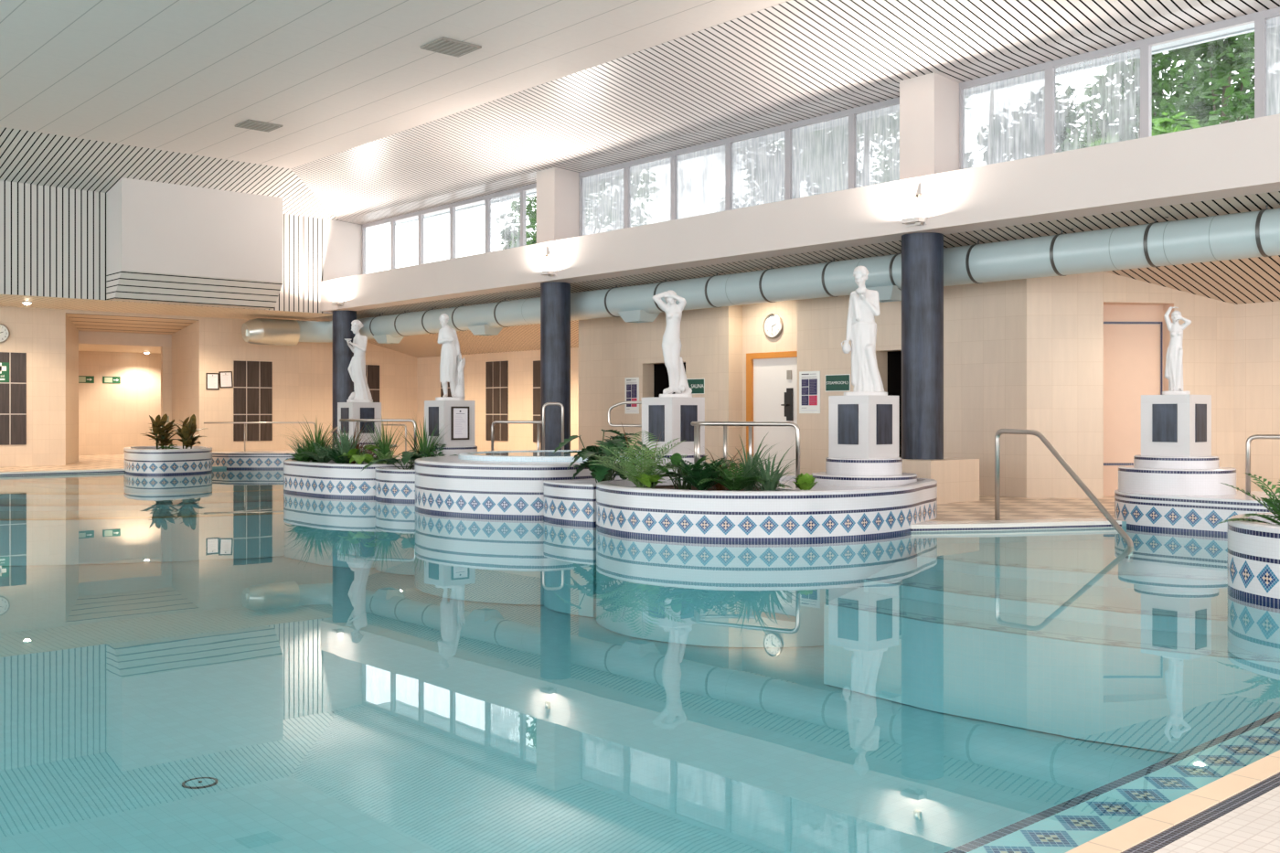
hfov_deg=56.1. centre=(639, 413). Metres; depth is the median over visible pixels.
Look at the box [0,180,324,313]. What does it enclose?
wall
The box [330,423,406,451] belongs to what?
handrail
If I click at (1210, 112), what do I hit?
tree
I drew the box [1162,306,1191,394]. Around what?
statue
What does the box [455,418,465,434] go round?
print
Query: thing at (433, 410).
pedestal
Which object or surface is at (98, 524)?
wall
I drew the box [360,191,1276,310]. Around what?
trim
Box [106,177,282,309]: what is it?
wall
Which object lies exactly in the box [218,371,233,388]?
framed notice
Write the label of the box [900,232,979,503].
column
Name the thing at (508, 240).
tree
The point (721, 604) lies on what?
planter
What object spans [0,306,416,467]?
wall
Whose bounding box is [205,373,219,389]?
framed notice
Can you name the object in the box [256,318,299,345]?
outlet
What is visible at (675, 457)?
plant
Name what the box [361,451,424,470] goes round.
leaf plant
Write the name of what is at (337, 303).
uplight
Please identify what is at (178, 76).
ceiling
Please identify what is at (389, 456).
fern
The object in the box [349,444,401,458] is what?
fern
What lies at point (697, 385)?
sign
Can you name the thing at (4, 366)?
sign
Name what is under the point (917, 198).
detector
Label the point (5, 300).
ceiling
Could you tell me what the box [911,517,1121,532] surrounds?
coping
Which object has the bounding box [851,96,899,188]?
window
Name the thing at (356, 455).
plant
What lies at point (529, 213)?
tree
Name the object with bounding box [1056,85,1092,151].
tree
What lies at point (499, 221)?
window
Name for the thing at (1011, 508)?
floor
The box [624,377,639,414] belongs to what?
sign
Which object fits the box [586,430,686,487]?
fern
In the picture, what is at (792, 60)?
ceiling
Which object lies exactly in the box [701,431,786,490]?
spider plant
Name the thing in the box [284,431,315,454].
ornamental grass
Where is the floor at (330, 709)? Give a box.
[0,565,1178,852]
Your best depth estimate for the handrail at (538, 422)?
18.73 m
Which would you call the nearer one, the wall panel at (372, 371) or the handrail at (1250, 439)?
the handrail at (1250, 439)
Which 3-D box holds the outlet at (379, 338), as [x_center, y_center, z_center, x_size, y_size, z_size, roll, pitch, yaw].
[-5.983,-1.767,28.591,0.512,0.190,0.640,0,0,-42]
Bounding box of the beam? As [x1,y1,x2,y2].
[320,113,1279,312]
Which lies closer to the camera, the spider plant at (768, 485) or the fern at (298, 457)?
the spider plant at (768, 485)
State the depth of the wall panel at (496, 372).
31.11 m
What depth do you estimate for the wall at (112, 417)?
35.12 m
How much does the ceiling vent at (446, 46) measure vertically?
0.038 m
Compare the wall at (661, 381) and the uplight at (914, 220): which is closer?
the uplight at (914, 220)
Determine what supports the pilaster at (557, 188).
on the beam
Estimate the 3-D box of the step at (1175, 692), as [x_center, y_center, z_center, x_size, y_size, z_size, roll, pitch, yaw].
[4.471,1.948,10.639,5.150,0.684,5.500,0,0,-42]
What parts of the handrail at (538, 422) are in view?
post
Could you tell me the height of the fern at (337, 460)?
0.326 m
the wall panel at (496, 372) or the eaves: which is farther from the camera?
the wall panel at (496, 372)
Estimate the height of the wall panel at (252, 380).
2.046 m
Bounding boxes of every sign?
[0,362,9,382]
[78,375,94,383]
[102,376,120,383]
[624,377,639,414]
[686,378,704,394]
[799,371,820,413]
[825,373,850,391]
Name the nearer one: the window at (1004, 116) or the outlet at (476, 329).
the window at (1004, 116)
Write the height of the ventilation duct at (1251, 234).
0.878 m
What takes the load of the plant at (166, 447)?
in the planter at (137, 460)
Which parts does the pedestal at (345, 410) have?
slate panel, slate panel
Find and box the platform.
[212,449,402,469]
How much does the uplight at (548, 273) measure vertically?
0.110 m
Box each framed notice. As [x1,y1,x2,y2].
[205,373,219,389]
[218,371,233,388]
[451,406,469,439]
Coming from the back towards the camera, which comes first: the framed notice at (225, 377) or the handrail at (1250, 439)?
the framed notice at (225, 377)
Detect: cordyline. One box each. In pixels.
[140,413,178,448]
[168,414,206,448]
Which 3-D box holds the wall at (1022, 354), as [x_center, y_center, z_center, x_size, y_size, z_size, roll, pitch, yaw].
[3.319,-0.560,21.341,2.600,3.620,10.810,0,0,-42]
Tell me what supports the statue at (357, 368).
on the pedestal at (345, 410)
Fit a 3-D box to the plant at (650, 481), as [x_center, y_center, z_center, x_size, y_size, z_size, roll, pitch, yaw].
[0.130,0.727,12.653,0.361,0.194,0.420,0,0,36]
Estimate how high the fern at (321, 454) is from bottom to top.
0.460 m
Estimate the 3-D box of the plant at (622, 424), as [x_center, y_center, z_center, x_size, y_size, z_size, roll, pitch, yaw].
[0.026,0.472,14.133,0.614,0.775,0.486,0,0,-20]
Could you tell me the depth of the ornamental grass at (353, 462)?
19.40 m
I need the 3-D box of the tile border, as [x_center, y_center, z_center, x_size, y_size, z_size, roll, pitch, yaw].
[0.269,1.790,2.699,22.000,1.000,0.405,0,0,-42]
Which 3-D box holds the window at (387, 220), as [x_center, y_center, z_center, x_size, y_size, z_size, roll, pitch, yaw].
[-6.333,-3.910,29.043,0.080,1.480,1.420,0,0,-42]
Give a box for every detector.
[544,254,550,261]
[913,194,921,203]
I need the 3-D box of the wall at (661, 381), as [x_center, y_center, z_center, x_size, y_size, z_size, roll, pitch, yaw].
[3.046,0.130,21.271,1.500,2.240,6.650,0,0,-42]
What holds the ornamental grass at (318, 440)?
on the planter at (332, 479)
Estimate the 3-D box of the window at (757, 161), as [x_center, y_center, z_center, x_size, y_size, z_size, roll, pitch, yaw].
[1.950,-3.910,19.781,0.080,1.480,1.330,0,0,-42]
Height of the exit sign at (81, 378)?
0.200 m
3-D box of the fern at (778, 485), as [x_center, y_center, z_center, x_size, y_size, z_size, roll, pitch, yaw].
[1.333,0.717,12.620,0.559,0.219,0.638,0,0,-42]
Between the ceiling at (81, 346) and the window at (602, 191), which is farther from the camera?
the ceiling at (81, 346)
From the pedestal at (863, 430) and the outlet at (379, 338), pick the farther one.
the outlet at (379, 338)
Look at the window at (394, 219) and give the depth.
28.45 m
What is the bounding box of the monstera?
[552,429,655,482]
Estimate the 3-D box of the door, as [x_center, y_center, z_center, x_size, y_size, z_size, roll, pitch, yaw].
[2.385,0.060,20.882,0.204,2.260,1.410,0,0,-42]
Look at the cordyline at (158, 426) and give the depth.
25.81 m
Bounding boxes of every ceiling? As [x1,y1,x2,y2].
[0,0,789,169]
[0,0,1279,224]
[0,294,332,319]
[78,343,160,353]
[297,191,1279,357]
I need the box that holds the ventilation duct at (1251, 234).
[241,202,1279,345]
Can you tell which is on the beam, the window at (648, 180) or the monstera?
the window at (648, 180)
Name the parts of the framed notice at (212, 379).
frame, frame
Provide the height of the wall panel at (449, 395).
2.086 m
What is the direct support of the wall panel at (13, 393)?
attached to the wall at (302, 372)
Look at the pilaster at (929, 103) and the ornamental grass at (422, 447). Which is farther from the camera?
the ornamental grass at (422, 447)
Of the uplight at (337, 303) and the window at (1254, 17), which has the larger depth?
the uplight at (337, 303)
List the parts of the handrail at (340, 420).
post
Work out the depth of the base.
12.71 m
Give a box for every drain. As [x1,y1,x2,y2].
[181,777,217,789]
[1120,771,1279,852]
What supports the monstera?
on the planter at (570, 588)
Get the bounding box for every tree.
[501,204,536,249]
[508,193,536,247]
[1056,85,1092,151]
[1063,31,1254,149]
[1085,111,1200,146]
[1104,32,1254,137]
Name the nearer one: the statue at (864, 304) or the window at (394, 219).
the statue at (864, 304)
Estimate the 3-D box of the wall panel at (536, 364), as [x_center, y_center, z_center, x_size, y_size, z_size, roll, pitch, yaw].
[-2.329,-0.305,29.591,0.020,2.026,0.996,0,0,-42]
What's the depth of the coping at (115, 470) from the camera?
24.84 m
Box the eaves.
[386,22,1254,225]
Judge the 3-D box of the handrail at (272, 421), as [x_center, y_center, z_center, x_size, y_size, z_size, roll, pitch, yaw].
[-8.828,0.541,27.970,2.501,0.698,0.076,0,0,-14]
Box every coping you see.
[0,468,124,476]
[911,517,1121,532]
[1065,749,1279,852]
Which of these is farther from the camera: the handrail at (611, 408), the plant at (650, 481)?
the handrail at (611, 408)
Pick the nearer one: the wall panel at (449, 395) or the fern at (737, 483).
the fern at (737, 483)
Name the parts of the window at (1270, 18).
glass pane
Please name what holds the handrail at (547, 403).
on the platform
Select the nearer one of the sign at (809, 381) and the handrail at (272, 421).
the sign at (809, 381)
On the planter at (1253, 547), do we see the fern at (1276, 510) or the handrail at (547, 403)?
the fern at (1276, 510)
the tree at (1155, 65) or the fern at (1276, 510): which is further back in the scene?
the tree at (1155, 65)
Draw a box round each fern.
[285,448,319,461]
[297,437,339,462]
[320,448,351,463]
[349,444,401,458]
[365,449,402,464]
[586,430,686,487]
[659,457,738,490]
[683,457,783,490]
[748,472,792,489]
[1218,472,1279,524]
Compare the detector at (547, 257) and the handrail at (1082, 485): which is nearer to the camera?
the handrail at (1082, 485)
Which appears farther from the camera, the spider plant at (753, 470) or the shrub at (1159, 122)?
the shrub at (1159, 122)
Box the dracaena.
[328,426,367,463]
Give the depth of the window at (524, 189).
24.60 m
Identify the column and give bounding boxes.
[332,309,356,445]
[540,281,570,449]
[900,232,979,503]
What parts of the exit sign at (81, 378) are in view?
panel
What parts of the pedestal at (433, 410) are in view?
slate panel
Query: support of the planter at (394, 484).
on the floor at (330, 709)
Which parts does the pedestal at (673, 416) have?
slate panel, slate panel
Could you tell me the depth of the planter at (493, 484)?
14.63 m
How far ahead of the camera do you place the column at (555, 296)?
22.39 m
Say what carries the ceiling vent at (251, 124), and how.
in the ceiling at (178, 76)
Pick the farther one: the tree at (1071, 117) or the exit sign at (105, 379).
the exit sign at (105, 379)
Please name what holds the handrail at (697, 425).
on the planter at (721, 604)
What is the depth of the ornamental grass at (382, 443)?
18.44 m
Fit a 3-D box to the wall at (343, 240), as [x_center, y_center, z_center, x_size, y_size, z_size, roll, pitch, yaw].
[-7.177,-3.580,29.267,1.080,2.340,0.001,0,0,-42]
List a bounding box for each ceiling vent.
[234,119,282,132]
[420,36,481,57]
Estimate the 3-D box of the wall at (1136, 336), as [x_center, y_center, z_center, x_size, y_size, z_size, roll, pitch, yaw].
[7.529,-0.450,17.404,2.089,3.400,0.450,0,0,-11]
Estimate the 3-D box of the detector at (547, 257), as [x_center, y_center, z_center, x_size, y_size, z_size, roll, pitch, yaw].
[-1.706,-2.870,22.113,0.061,0.110,0.100,0,0,-42]
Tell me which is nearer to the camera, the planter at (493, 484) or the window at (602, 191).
the planter at (493, 484)
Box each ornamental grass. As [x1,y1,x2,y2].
[282,418,342,462]
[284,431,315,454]
[315,420,385,463]
[363,417,406,458]
[394,416,447,457]
[689,445,746,490]
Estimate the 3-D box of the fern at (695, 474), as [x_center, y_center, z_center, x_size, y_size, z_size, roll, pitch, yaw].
[0.695,0.634,12.456,0.896,0.384,0.874,0,0,-30]
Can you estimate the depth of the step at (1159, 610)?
9.83 m
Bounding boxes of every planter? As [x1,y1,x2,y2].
[123,446,212,475]
[283,458,415,568]
[375,466,415,501]
[415,449,640,605]
[543,480,597,617]
[596,475,937,647]
[1227,512,1279,658]
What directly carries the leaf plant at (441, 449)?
in the planter at (394, 484)
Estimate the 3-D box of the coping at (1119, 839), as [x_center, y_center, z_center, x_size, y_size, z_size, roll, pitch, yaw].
[0.807,1.760,2.848,23.000,1.180,0.094,0,0,-42]
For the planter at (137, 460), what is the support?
on the floor at (330, 709)
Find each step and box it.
[823,586,1279,753]
[864,565,1227,636]
[917,565,1227,593]
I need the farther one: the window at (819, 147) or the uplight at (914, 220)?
the window at (819, 147)
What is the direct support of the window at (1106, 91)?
on the beam
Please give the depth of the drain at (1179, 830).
3.49 m
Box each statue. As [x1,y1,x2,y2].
[344,320,373,402]
[435,313,465,400]
[651,290,692,397]
[841,266,887,395]
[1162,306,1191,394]
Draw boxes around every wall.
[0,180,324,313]
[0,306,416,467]
[0,469,1227,581]
[78,346,162,455]
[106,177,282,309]
[324,219,362,315]
[416,301,1279,491]
[578,271,1103,498]
[653,351,901,457]
[1103,271,1234,495]
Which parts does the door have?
handle plate, vent plate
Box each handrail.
[203,421,316,451]
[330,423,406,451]
[339,418,416,453]
[490,420,542,450]
[542,402,564,449]
[608,401,641,426]
[690,421,799,488]
[994,428,1133,546]
[1245,434,1279,494]
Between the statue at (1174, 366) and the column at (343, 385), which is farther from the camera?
the column at (343, 385)
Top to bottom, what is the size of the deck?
1.180 m
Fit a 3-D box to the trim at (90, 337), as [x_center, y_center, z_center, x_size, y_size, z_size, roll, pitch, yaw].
[-12.904,-2.120,29.880,3.340,0.700,2.550,0,0,-42]
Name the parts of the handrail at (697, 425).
post, post, post, post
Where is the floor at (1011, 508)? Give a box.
[0,454,1126,526]
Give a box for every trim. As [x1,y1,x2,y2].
[65,309,199,346]
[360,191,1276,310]
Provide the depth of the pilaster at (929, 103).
16.70 m
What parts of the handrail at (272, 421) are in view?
post, rail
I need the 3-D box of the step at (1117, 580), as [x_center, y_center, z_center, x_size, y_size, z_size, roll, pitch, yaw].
[5.179,1.838,11.273,3.250,0.904,5.500,0,0,-42]
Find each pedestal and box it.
[334,402,393,458]
[410,400,477,461]
[640,396,705,478]
[811,394,917,486]
[1118,394,1236,495]
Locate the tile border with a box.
[944,711,1279,852]
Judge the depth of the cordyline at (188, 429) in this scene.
25.66 m
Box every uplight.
[330,300,343,306]
[539,270,555,277]
[900,216,927,226]
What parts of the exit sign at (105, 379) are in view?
panel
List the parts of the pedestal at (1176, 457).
slate panel, slate panel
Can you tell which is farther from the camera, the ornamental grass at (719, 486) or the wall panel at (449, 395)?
the wall panel at (449, 395)
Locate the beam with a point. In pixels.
(1238, 158)
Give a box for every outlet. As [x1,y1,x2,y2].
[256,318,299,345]
[372,334,404,343]
[467,324,502,335]
[617,309,660,322]
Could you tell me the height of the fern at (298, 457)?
0.282 m
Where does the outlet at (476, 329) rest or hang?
attached to the ventilation duct at (1251, 234)
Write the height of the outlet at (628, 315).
0.190 m
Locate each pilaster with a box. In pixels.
[536,167,578,244]
[899,72,959,180]
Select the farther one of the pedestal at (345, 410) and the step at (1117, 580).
the pedestal at (345, 410)
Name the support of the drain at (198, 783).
on the floor at (330, 709)
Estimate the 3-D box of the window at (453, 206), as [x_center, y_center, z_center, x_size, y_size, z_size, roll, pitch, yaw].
[-3.693,-3.910,26.091,0.080,1.480,1.360,0,0,-42]
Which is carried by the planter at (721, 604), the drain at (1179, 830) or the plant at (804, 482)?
the plant at (804, 482)
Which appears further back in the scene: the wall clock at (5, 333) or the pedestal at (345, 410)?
the wall clock at (5, 333)
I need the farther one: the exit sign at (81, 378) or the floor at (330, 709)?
the exit sign at (81, 378)
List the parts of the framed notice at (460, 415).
frame, frame, frame, frame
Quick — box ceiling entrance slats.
[65,312,198,334]
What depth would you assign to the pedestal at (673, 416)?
15.35 m
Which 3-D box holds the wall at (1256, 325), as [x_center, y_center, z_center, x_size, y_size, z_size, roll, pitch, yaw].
[5.218,-0.300,21.168,0.001,3.100,34.600,0,0,-42]
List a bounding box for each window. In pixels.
[362,217,391,274]
[391,211,419,268]
[419,203,450,264]
[450,195,486,258]
[486,187,521,252]
[521,182,536,245]
[578,161,625,235]
[625,150,672,228]
[672,138,727,219]
[727,123,787,210]
[787,108,851,200]
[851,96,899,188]
[959,62,1048,170]
[1048,39,1144,153]
[1144,11,1259,137]
[1259,6,1279,117]
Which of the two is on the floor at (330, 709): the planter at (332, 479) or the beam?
the planter at (332, 479)
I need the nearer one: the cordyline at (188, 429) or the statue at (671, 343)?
the statue at (671, 343)
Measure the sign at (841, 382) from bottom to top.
0.274 m
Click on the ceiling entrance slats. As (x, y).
(95, 323)
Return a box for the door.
[746,351,797,475]
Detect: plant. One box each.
[156,444,179,448]
[338,444,381,464]
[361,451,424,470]
[397,443,457,457]
[621,424,663,469]
[630,473,667,488]
[653,452,709,490]
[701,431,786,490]
[730,436,802,490]
[792,472,818,490]
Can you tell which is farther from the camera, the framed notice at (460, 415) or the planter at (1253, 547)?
the framed notice at (460, 415)
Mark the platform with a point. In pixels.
(250, 459)
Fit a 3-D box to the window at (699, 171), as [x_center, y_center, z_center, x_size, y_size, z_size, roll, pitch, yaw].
[1.057,-3.910,20.780,0.080,1.480,1.350,0,0,-42]
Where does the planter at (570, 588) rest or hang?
on the floor at (330, 709)
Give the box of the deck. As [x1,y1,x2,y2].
[1153,786,1279,852]
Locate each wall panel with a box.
[0,352,26,445]
[233,360,272,441]
[365,364,379,402]
[440,382,452,397]
[485,361,508,440]
[533,360,540,442]
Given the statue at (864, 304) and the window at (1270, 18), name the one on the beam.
the window at (1270, 18)
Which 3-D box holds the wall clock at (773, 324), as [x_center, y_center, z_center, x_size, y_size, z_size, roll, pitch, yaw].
[2.320,-1.530,20.991,0.055,0.430,0.430,0,0,-42]
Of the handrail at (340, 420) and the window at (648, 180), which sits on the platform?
the handrail at (340, 420)
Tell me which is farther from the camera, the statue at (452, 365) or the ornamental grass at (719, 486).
the statue at (452, 365)
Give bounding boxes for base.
[1114,489,1279,534]
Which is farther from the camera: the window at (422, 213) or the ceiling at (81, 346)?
the ceiling at (81, 346)
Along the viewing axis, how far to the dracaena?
18.62 m
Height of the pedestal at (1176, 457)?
1.090 m
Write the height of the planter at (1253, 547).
1.545 m
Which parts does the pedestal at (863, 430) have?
slate panel, slate panel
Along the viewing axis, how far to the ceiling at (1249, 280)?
17.00 m
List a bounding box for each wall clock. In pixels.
[0,323,10,342]
[763,313,783,338]

